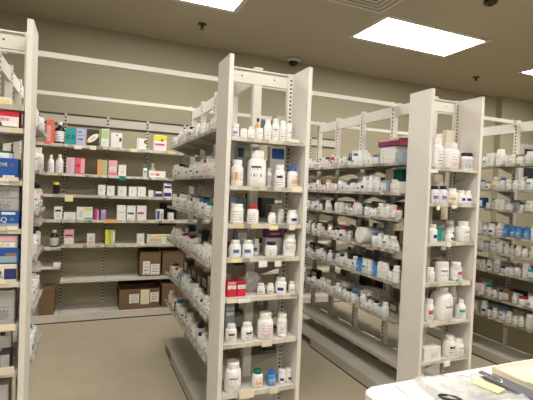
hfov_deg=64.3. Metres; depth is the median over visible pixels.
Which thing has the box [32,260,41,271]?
plastic bag
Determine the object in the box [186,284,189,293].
pill bottle
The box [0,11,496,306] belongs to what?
wall
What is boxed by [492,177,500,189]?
pill bottle
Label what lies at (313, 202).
pill bottle
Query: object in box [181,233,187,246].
pill bottle
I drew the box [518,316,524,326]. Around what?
pill bottle
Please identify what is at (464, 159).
pill bottle
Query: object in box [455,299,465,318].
liquid bottle
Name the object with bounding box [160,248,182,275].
cardboard box
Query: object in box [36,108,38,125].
pill bottle
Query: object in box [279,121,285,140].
pill bottle
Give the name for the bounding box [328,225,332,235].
pill bottle
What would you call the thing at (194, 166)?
pill bottle
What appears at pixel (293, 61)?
dome camera
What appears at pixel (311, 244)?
carton
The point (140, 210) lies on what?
carton
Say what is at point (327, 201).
pill bottle
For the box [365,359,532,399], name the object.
countertop
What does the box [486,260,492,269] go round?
pill bottle
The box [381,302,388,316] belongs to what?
pill bottle
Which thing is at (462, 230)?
pill bottle
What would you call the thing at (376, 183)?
pill bottle
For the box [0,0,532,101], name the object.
ceiling
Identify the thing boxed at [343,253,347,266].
liquid bottle
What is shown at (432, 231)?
pill bottle
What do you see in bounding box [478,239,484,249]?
pill bottle
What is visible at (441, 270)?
jar
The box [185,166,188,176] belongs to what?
pill bottle
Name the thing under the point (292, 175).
pill bottle
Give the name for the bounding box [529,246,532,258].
pill bottle
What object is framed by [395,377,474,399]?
paper sheet
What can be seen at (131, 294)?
cardboard box
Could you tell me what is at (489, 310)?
pill bottle
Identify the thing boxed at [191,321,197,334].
pill bottle
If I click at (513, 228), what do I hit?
pill bottle
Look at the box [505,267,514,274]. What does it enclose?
carton
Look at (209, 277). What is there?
carton
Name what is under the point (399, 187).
carton
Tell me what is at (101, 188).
carton
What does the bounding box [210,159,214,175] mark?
pill bottle
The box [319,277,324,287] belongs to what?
pill bottle
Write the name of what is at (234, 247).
pill bottle
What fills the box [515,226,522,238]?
pill bottle
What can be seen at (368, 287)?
carton
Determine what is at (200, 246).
pill bottle
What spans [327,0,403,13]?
ceiling vent
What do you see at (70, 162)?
carton
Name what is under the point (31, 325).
pill bottle
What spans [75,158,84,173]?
carton
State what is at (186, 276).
pill bottle
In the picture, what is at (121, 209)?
carton
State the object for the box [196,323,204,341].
pill bottle
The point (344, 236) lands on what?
pill bottle
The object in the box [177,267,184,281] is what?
pill bottle
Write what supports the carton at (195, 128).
on the shelving rack at (200, 376)
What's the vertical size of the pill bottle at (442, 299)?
0.219 m
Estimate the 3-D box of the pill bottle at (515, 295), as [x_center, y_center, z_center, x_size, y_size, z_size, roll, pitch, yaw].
[2.110,0.832,3.598,0.048,0.083,0.048,1,2,-35]
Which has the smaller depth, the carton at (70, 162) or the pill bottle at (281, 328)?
the pill bottle at (281, 328)
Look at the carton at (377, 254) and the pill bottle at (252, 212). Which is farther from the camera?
the carton at (377, 254)
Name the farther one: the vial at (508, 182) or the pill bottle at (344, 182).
the vial at (508, 182)
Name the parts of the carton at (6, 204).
printed panel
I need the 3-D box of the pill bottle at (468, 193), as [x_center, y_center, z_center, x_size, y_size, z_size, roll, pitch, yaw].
[1.375,-0.018,2.906,0.060,0.090,0.059,2,1,-11]
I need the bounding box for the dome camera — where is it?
[287,56,299,66]
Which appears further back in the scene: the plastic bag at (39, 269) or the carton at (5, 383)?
the plastic bag at (39, 269)
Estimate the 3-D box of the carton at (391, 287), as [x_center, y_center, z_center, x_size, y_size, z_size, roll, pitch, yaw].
[1.074,0.767,3.642,0.071,0.130,0.100,2,1,-23]
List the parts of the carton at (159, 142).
printed panel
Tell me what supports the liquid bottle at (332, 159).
on the shelving rack at (403, 352)
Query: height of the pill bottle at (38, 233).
0.115 m
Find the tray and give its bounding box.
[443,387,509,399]
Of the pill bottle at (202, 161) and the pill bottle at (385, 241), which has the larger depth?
the pill bottle at (385, 241)
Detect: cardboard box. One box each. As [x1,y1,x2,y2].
[39,283,55,315]
[116,279,160,309]
[137,248,161,276]
[159,280,182,306]
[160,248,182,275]
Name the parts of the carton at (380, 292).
printed panel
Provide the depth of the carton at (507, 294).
3.63 m
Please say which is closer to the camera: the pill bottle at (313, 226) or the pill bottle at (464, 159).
the pill bottle at (464, 159)
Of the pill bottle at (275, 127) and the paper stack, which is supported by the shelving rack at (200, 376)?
the pill bottle at (275, 127)
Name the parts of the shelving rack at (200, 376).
price rail, price rail, price rail, kick plate, shelf, price rail, shelf, price rail, price rail, price rail, kick plate, price rail, price rail, shelf, shelf, shelf, shelf, price rail, price rail, shelf, price rail, shelf, price rail, price rail, price rail, shelf, shelf, shelf, shelf, panel, shelf, shelf, shelf, shelf, shelf, price rail, shelf, price rail, shelf, shelf, shelf, price rail, shelf, shelf, shelf, price rail, price rail, price rail, shelf, price rail, shelf, panel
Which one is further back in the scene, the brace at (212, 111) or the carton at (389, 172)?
the brace at (212, 111)
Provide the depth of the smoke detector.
3.62 m
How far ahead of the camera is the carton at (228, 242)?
2.57 m
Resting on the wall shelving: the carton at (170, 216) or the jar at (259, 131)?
the carton at (170, 216)
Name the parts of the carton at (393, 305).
printed panel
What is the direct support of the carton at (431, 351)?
on the shelving rack at (403, 352)
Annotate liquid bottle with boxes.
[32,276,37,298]
[48,155,53,171]
[50,230,58,246]
[54,122,64,143]
[56,154,63,172]
[150,163,154,170]
[187,316,193,331]
[192,283,199,300]
[255,118,260,137]
[322,252,326,259]
[327,250,332,261]
[330,155,334,166]
[337,286,342,296]
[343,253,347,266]
[394,242,399,250]
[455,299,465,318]
[492,288,497,297]
[509,245,514,254]
[514,265,521,276]
[519,178,525,189]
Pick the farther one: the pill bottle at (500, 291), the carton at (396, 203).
the pill bottle at (500, 291)
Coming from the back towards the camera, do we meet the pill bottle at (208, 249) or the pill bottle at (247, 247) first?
the pill bottle at (208, 249)
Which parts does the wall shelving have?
panel, kick plate, price rail, shelf, price rail, panel, price rail, shelf, shelf, price rail, price rail, header panel, price rail, kick plate, shelf, price rail, shelf, price rail, price rail, panel, price rail, shelf, price rail, price rail, header panel, shelf, shelf, kick plate, panel, price rail, price rail, price rail, header panel, price rail, price rail, price rail, price rail, kick plate, price rail, price rail, price rail, panel, shelf, header panel, shelf, price rail, price rail, panel, panel, panel, price rail, kick plate, panel, header panel, shelf, shelf, kick plate, price rail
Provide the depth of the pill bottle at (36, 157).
2.07 m
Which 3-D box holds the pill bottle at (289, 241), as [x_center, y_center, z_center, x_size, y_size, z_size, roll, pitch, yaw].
[0.128,0.252,2.387,0.073,0.123,0.074,2,1,3]
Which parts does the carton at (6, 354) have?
printed panel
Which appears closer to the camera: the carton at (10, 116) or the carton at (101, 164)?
the carton at (10, 116)
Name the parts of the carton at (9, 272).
printed panel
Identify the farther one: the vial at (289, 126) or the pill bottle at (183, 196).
the pill bottle at (183, 196)
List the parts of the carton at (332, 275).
printed panel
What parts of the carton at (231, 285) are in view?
printed panel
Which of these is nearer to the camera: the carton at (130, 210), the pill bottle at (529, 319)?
the pill bottle at (529, 319)
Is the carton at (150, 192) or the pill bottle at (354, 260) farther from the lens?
the carton at (150, 192)
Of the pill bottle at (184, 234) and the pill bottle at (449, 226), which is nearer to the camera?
the pill bottle at (449, 226)
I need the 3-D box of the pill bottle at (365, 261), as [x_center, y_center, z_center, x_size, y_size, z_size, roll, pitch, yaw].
[0.769,0.511,3.300,0.054,0.105,0.055,1,2,-38]
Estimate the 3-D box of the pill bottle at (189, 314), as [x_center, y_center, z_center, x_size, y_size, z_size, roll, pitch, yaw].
[-0.530,0.837,2.952,0.059,0.109,0.060,1,2,-33]
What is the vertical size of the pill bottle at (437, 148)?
0.190 m
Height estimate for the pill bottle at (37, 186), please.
0.135 m
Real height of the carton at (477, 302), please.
0.110 m
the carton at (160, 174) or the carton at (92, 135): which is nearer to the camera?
the carton at (92, 135)
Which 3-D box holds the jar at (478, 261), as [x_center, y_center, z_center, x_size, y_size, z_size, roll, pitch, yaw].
[1.972,0.591,3.955,0.072,0.071,0.072,2,1,-19]
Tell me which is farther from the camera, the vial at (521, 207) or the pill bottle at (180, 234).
the vial at (521, 207)
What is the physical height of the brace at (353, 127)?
0.040 m
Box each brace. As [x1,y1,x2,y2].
[0,48,217,81]
[37,90,192,111]
[208,110,319,125]
[262,86,394,107]
[322,122,407,134]
[396,103,513,124]
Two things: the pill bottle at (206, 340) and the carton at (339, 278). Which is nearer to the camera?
the pill bottle at (206, 340)
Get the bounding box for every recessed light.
[173,0,247,13]
[348,14,492,57]
[516,68,532,76]
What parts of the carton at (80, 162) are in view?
printed panel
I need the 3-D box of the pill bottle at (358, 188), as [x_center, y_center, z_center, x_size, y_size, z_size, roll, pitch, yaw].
[0.742,-0.103,3.388,0.046,0.075,0.047,2,2,-28]
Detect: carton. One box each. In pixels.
[0,97,13,104]
[0,110,21,127]
[0,158,20,179]
[0,185,21,197]
[0,198,21,210]
[0,210,21,228]
[0,234,19,247]
[0,245,20,263]
[0,263,19,281]
[0,287,16,324]
[0,331,12,351]
[0,347,12,367]
[0,377,11,399]
[46,119,54,142]
[53,261,60,265]
[54,206,62,218]
[64,212,75,219]
[64,229,73,244]
[66,128,70,143]
[66,157,74,172]
[71,128,75,143]
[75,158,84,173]
[76,128,85,144]
[76,207,92,219]
[87,129,98,145]
[87,233,94,243]
[94,209,98,219]
[97,160,106,174]
[98,185,104,194]
[101,129,108,146]
[101,209,105,219]
[105,230,109,243]
[107,186,114,195]
[108,160,116,175]
[110,132,121,147]
[110,230,114,243]
[116,205,125,219]
[117,186,126,195]
[118,165,125,175]
[126,206,135,219]
[128,187,136,195]
[136,138,145,149]
[136,206,146,219]
[136,233,143,243]
[137,187,145,196]
[146,234,170,243]
[148,170,165,177]
[148,190,152,196]
[153,135,166,150]
[154,191,161,196]
[155,209,163,219]
[162,189,171,196]
[163,183,170,188]
[167,212,173,219]
[178,272,191,285]
[179,168,182,176]
[184,258,193,271]
[185,224,195,234]
[192,266,203,281]
[194,127,198,135]
[197,271,205,286]
[198,229,209,243]
[202,273,210,291]
[202,317,207,326]
[207,276,210,294]
[208,235,211,243]
[210,195,213,203]
[224,303,234,335]
[225,279,236,296]
[225,348,240,355]
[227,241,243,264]
[229,197,246,217]
[231,274,240,279]
[234,145,249,185]
[234,193,243,196]
[234,229,247,253]
[234,279,245,296]
[234,302,238,311]
[254,276,260,285]
[256,237,262,242]
[257,197,274,215]
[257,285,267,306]
[260,120,264,132]
[262,228,281,237]
[262,237,281,253]
[263,299,277,311]
[265,204,281,217]
[267,146,284,186]
[272,115,284,127]
[306,268,311,274]
[309,242,316,249]
[311,269,321,278]
[314,243,325,249]
[317,199,325,208]
[318,222,326,228]
[322,246,332,253]
[327,220,337,227]
[328,286,334,293]
[329,272,340,285]
[330,249,339,256]
[332,178,342,183]
[336,275,346,288]
[340,249,352,256]
[340,269,350,280]
[341,203,350,212]
[343,280,355,288]
[345,226,356,237]
[352,150,367,164]
[352,284,362,297]
[359,174,374,181]
[359,275,370,285]
[360,250,365,256]
[362,220,368,225]
[362,285,370,299]
[365,249,373,258]
[370,287,384,303]
[371,278,374,286]
[372,201,384,205]
[373,223,383,228]
[373,249,382,260]
[375,280,382,288]
[378,137,407,146]
[379,256,394,270]
[380,146,407,162]
[381,296,393,305]
[382,180,391,191]
[383,224,398,235]
[383,252,396,257]
[385,169,396,179]
[389,301,397,312]
[390,266,401,277]
[390,285,398,297]
[393,258,401,266]
[393,287,400,301]
[394,170,405,181]
[394,181,405,192]
[395,152,406,162]
[395,202,404,204]
[395,231,403,241]
[397,205,404,217]
[422,343,440,360]
[432,207,447,218]
[434,181,442,189]
[434,233,445,249]
[436,227,442,239]
[442,130,455,145]
[474,299,483,311]
[478,221,487,232]
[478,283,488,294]
[479,197,487,207]
[486,153,496,164]
[488,301,501,310]
[495,199,509,209]
[495,285,511,294]
[501,260,518,267]
[502,290,513,301]
[502,305,514,314]
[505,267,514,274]
[510,200,524,210]
[510,289,527,299]
[513,308,528,318]
[516,154,526,163]
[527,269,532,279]
[530,201,532,211]
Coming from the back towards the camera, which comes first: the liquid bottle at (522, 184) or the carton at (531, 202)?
the liquid bottle at (522, 184)
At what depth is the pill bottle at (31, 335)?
2.09 m
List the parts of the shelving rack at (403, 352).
shelf, shelf, price rail, shelf, price rail, price rail, price rail, price rail, price rail, kick plate, shelf, shelf, shelf, shelf, shelf, shelf, price rail, price rail, price rail, price rail, price rail, price rail, shelf, shelf, kick plate, shelf, shelf, shelf, shelf, shelf, shelf, price rail, shelf, price rail, price rail, shelf, shelf, price rail, price rail, shelf, price rail, shelf, shelf, shelf, shelf, shelf, shelf, panel, shelf, shelf, shelf, shelf, price rail, shelf, price rail, shelf, shelf, price rail, price rail, price rail, shelf, price rail, shelf, panel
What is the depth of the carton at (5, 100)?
1.80 m
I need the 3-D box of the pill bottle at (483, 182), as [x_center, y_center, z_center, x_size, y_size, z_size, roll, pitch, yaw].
[2.000,-0.142,3.915,0.056,0.090,0.056,2,1,-10]
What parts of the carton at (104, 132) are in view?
printed panel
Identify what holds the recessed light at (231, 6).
in the ceiling
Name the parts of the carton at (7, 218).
panel, panel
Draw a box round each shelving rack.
[0,18,46,399]
[163,53,312,399]
[302,88,484,388]
[403,120,532,364]
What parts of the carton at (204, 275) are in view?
printed panel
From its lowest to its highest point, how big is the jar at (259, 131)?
0.060 m
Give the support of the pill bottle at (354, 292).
on the shelving rack at (403, 352)
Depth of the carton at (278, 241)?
2.44 m
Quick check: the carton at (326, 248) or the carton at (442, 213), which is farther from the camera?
the carton at (326, 248)
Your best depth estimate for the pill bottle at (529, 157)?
3.50 m
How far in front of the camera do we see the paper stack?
1.10 m
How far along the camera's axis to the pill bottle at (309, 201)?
4.13 m
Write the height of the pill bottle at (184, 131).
0.097 m
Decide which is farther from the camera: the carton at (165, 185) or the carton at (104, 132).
the carton at (165, 185)
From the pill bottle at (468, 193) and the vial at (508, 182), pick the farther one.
the vial at (508, 182)
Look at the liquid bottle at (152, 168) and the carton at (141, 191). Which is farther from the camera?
the liquid bottle at (152, 168)
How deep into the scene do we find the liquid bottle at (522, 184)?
3.54 m
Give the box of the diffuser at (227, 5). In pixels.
[185,0,241,10]
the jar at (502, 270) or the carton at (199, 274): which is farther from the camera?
the jar at (502, 270)
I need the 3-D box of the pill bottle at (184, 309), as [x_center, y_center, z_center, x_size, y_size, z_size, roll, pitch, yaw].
[-0.604,0.837,3.110,0.051,0.097,0.051,3,2,38]
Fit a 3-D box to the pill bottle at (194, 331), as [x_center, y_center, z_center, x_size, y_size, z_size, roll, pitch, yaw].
[-0.462,0.867,2.769,0.040,0.065,0.040,2,1,-4]
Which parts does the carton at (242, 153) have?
printed panel, printed panel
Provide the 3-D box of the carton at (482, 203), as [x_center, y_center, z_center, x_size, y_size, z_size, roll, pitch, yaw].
[1.996,0.028,3.921,0.071,0.100,0.070,2,1,-23]
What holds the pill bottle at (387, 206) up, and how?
on the shelving rack at (403, 352)
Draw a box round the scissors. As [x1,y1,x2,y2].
[437,393,464,399]
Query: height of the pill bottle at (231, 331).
0.094 m
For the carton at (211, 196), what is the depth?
2.94 m
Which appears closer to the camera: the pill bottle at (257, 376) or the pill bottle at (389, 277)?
the pill bottle at (257, 376)
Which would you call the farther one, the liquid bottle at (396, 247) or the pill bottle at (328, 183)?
the pill bottle at (328, 183)
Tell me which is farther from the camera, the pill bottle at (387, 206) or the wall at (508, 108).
the wall at (508, 108)
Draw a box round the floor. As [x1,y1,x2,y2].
[11,301,532,399]
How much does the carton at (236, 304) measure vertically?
0.120 m
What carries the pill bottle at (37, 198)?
on the shelving rack at (23, 139)
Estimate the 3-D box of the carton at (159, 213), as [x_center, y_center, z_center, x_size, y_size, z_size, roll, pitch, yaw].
[-1.187,0.162,4.702,0.076,0.120,0.076,2,1,-23]
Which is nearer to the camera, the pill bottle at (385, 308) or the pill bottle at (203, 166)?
the pill bottle at (203, 166)
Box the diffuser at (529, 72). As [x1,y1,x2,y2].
[522,70,532,74]
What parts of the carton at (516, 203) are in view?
printed panel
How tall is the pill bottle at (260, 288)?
0.060 m
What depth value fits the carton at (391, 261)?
3.26 m
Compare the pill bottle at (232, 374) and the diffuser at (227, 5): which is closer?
the pill bottle at (232, 374)
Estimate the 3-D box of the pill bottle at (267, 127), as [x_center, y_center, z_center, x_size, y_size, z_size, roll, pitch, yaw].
[0.007,-0.381,2.309,0.042,0.111,0.042,2,1,-18]
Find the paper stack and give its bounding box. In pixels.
[492,360,532,389]
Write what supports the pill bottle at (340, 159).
on the shelving rack at (403, 352)
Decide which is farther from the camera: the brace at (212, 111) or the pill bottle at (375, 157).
the brace at (212, 111)
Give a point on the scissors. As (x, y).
(440, 395)
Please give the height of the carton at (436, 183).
0.100 m
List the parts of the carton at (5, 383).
printed panel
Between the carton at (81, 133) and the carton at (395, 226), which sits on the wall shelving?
the carton at (81, 133)
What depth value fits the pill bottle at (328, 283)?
3.76 m
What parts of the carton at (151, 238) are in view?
printed panel, printed panel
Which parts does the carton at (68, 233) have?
printed panel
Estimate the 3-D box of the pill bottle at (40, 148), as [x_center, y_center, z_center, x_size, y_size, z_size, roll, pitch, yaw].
[-1.284,-0.227,2.365,0.073,0.135,0.074,2,1,-3]
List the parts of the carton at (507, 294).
printed panel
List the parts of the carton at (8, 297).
printed panel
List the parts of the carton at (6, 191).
printed panel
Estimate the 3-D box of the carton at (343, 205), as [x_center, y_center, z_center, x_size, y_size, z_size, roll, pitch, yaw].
[0.671,0.066,3.577,0.081,0.080,0.040,2,1,-23]
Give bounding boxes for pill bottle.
[16,328,32,356]
[17,288,32,307]
[21,147,37,169]
[30,324,34,349]
[31,278,34,301]
[32,269,39,290]
[32,273,38,288]
[33,226,40,246]
[33,229,37,241]
[33,237,37,253]
[34,183,42,207]
[34,193,35,210]
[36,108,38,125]
[36,147,43,170]
[36,148,40,169]
[36,194,38,209]
[39,150,42,169]
[143,166,146,176]
[168,290,175,303]
[171,263,178,275]
[174,228,181,241]
[174,267,179,279]
[176,299,183,313]
[177,233,181,243]
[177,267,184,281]
[178,131,181,142]
[178,164,184,176]
[178,194,184,207]
[180,195,184,208]
[180,307,187,321]
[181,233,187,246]
[182,130,186,141]
[182,274,191,289]
[184,195,190,209]
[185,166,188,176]
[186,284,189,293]
[186,312,194,328]
[187,234,194,249]
[188,126,193,138]
[189,198,192,211]
[189,235,196,251]
[189,283,194,295]
[191,198,196,211]
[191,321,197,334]
[192,162,200,175]
[193,327,196,338]
[195,288,203,303]
[196,163,200,175]
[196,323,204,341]
[197,245,202,256]
[197,332,201,345]
[198,199,205,213]
[198,293,204,305]
[199,123,205,133]
[199,160,203,175]
[200,331,207,348]
[201,200,209,214]
[202,160,205,175]
[202,242,210,260]
[202,295,209,311]
[204,339,207,352]
[205,158,211,174]
[205,244,211,262]
[206,202,212,215]
[209,119,212,129]
[209,246,211,264]
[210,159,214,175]
[224,359,240,392]
[225,323,236,342]
[229,239,240,257]
[230,160,242,185]
[230,204,243,223]
[241,321,252,340]
[242,239,253,257]
[247,126,254,137]
[247,150,265,186]
[247,205,258,223]
[252,239,259,254]
[252,368,262,387]
[257,283,264,294]
[257,311,272,339]
[264,119,271,138]
[265,168,271,186]
[265,241,276,256]
[266,369,275,385]
[267,283,273,293]
[268,213,275,223]
[272,118,278,139]
[274,165,284,187]
[275,277,286,293]
[276,209,283,222]
[276,312,286,336]
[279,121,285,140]
[282,233,295,256]
[287,167,297,187]
[287,210,297,223]
[288,281,294,292]
[307,198,311,207]
[311,201,314,208]
[311,223,315,232]
[312,277,316,284]
[315,180,320,189]
[317,223,322,233]
[318,202,322,209]
[318,248,324,258]
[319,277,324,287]
[320,157,325,166]
[323,279,326,289]
[324,157,329,166]
[325,200,330,210]
[326,180,331,189]
[326,279,331,290]
[328,203,331,210]
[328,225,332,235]
[330,181,334,190]
[331,228,334,236]
[334,156,339,165]
[334,202,338,211]
[334,227,339,237]
[334,283,339,294]
[335,253,339,263]
[337,180,343,190]
[338,158,342,165]
[339,227,345,238]
[339,254,344,265]
[342,181,347,190]
[342,232,346,239]
[342,289,345,298]
[345,288,351,300]
[346,183,349,190]
[346,256,352,267]
[347,231,351,240]
[350,290,357,302]
[352,153,358,164]
[352,256,357,269]
[353,202,358,213]
[355,227,383,242]
[355,296,359,304]
[356,182,360,190]
[356,258,361,270]
[357,203,362,213]
[359,293,366,306]
[361,177,368,191]
[361,258,367,272]
[364,153,370,163]
[364,204,370,214]
[366,260,372,274]
[367,176,375,191]
[367,300,372,309]
[368,156,372,163]
[369,208,373,215]
[371,232,377,245]
[372,155,378,163]
[372,262,377,275]
[373,177,380,191]
[373,208,376,215]
[373,300,378,312]
[377,203,385,216]
[377,233,383,246]
[377,261,383,277]
[377,304,382,314]
[381,263,389,279]
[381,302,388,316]
[382,235,389,248]
[384,204,391,217]
[387,271,392,280]
[389,205,396,217]
[389,236,397,249]
[390,179,397,192]
[392,265,400,282]
[396,208,402,218]
[424,298,433,321]
[426,267,434,282]
[428,224,436,241]
[430,186,439,202]
[430,286,452,320]
[431,138,443,166]
[439,186,447,202]
[442,334,455,356]
[443,143,459,168]
[444,220,454,240]
[444,231,453,241]
[447,188,457,203]
[448,285,457,315]
[449,261,461,280]
[454,337,464,355]
[455,221,469,241]
[457,190,465,203]
[460,153,468,168]
[464,191,471,203]
[468,153,473,169]
[475,280,481,292]
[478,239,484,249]
[480,180,485,188]
[480,259,485,268]
[481,300,488,313]
[482,157,485,164]
[482,225,487,233]
[484,243,489,250]
[485,284,492,296]
[486,182,490,188]
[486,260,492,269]
[486,307,491,315]
[488,223,495,234]
[490,240,496,251]
[491,200,494,208]
[491,307,498,317]
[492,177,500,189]
[493,258,501,271]
[496,149,505,164]
[496,222,503,235]
[496,241,503,252]
[498,289,502,299]
[498,307,506,320]
[500,178,505,188]
[503,225,509,236]
[504,155,509,163]
[504,244,509,253]
[505,311,512,322]
[509,155,515,163]
[509,226,515,237]
[512,180,518,189]
[512,293,517,303]
[512,315,517,324]
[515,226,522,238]
[515,245,522,255]
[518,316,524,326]
[522,248,527,257]
[522,263,530,277]
[523,227,530,238]
[525,151,532,163]
[525,201,529,210]
[525,313,532,329]
[526,176,532,189]
[527,296,532,307]
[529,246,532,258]
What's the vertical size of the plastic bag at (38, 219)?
0.062 m
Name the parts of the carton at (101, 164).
printed panel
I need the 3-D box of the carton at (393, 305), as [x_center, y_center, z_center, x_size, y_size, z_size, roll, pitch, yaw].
[0.975,0.804,3.191,0.061,0.070,0.090,2,1,-23]
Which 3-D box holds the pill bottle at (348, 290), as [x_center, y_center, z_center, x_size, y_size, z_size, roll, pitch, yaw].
[0.679,0.773,3.481,0.058,0.094,0.058,2,1,-6]
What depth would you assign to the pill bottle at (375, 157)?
3.19 m
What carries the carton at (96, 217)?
on the wall shelving
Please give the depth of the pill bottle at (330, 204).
3.76 m
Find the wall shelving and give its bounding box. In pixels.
[0,111,345,324]
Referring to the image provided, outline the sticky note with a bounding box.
[471,378,504,392]
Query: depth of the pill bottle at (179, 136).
3.41 m
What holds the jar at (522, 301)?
on the shelving rack at (517, 337)
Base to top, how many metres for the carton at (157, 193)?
0.063 m
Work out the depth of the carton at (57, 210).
4.27 m
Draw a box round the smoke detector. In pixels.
[483,0,497,6]
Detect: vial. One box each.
[174,297,180,310]
[193,238,200,253]
[231,123,238,135]
[278,368,285,383]
[285,367,291,382]
[286,124,291,140]
[506,179,511,189]
[519,202,523,210]
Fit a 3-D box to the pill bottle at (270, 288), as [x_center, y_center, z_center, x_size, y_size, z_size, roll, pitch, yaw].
[0.022,0.491,2.351,0.041,0.057,0.041,2,1,-4]
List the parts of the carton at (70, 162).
printed panel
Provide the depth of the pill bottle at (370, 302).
3.19 m
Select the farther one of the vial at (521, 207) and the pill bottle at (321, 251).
the pill bottle at (321, 251)
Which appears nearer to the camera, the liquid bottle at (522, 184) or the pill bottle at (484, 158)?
the liquid bottle at (522, 184)
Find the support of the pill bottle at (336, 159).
on the shelving rack at (403, 352)
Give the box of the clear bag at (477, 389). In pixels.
[415,375,529,399]
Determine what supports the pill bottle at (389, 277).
on the shelving rack at (403, 352)
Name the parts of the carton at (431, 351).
printed panel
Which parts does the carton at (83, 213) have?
printed panel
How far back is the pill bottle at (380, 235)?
3.12 m
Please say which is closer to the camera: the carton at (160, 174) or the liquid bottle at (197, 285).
the liquid bottle at (197, 285)
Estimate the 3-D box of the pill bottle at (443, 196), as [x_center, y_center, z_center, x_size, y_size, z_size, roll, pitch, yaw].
[1.172,-0.037,2.819,0.061,0.114,0.061,2,1,-6]
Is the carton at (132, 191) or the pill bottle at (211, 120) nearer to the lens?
the pill bottle at (211, 120)
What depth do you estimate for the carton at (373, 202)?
3.77 m
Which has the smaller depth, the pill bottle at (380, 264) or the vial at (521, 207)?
the pill bottle at (380, 264)
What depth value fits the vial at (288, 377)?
2.40 m
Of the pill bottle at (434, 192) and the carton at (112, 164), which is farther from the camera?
the carton at (112, 164)
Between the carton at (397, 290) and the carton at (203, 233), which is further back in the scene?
the carton at (397, 290)
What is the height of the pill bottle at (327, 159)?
0.092 m
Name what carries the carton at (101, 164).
on the wall shelving
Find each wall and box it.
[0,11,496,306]
[488,96,532,264]
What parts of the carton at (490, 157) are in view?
printed panel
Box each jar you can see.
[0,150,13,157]
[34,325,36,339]
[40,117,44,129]
[53,182,59,193]
[240,128,246,136]
[256,128,262,138]
[434,261,448,281]
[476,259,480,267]
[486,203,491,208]
[500,266,505,272]
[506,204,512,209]
[517,157,524,163]
[518,296,527,305]
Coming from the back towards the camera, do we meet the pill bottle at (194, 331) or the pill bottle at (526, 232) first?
the pill bottle at (526, 232)
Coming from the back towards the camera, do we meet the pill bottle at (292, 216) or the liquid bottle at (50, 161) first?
the liquid bottle at (50, 161)
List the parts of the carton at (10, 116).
panel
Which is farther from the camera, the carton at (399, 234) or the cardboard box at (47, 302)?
the cardboard box at (47, 302)
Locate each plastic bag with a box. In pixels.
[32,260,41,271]
[33,215,41,225]
[246,274,258,291]
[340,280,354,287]
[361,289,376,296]
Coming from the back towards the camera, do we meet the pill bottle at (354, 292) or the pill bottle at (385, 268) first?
the pill bottle at (354, 292)
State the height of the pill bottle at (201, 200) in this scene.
0.097 m
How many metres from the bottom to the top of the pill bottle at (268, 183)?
0.109 m
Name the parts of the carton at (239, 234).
printed panel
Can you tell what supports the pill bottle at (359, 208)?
on the shelving rack at (403, 352)
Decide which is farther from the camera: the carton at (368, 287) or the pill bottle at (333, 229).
the pill bottle at (333, 229)
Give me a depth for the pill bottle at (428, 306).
2.78 m
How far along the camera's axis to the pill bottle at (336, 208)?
3.65 m
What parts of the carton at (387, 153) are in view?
printed panel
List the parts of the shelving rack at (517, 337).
kick plate, shelf, price rail, price rail, price rail, price rail, price rail, price rail, price rail, panel, kick plate, shelf, shelf, shelf, price rail, price rail, price rail, price rail, price rail, price rail, price rail, price rail, shelf, shelf, panel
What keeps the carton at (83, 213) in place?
on the wall shelving
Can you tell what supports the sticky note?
on the clear bag at (477, 389)
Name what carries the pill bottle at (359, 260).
on the shelving rack at (403, 352)
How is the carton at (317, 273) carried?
on the shelving rack at (403, 352)
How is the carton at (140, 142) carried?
on the wall shelving
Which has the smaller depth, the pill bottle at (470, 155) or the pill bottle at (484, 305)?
the pill bottle at (470, 155)
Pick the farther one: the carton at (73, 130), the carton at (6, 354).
the carton at (73, 130)
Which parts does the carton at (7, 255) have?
printed panel, printed panel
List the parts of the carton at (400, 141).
printed panel, printed panel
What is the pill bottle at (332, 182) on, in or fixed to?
on the shelving rack at (403, 352)
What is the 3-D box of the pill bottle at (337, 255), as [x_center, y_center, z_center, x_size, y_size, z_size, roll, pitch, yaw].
[0.617,0.505,3.654,0.045,0.086,0.046,2,2,-28]
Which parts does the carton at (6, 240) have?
printed panel, printed panel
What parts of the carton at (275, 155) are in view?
printed panel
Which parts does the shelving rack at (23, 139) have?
price rail, price rail, price rail, price rail, price rail, shelf, price rail, shelf, price rail, shelf, shelf, shelf, shelf, panel, shelf, price rail, shelf, price rail, price rail, price rail, price rail, price rail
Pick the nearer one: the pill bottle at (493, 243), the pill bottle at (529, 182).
the pill bottle at (529, 182)
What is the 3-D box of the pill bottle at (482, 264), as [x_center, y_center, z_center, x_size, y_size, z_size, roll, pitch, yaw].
[1.984,0.587,3.886,0.049,0.083,0.049,4,2,41]
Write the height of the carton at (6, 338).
0.170 m
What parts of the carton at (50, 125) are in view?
printed panel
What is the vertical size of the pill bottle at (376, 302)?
0.086 m
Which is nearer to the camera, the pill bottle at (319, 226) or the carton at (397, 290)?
the carton at (397, 290)
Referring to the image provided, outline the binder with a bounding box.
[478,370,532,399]
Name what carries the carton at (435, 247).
on the shelving rack at (403, 352)
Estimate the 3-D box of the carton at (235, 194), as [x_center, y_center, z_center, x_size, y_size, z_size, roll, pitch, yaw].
[-0.230,0.013,3.298,0.091,0.140,0.060,2,1,-23]
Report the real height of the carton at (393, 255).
0.120 m
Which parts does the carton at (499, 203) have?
printed panel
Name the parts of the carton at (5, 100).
printed panel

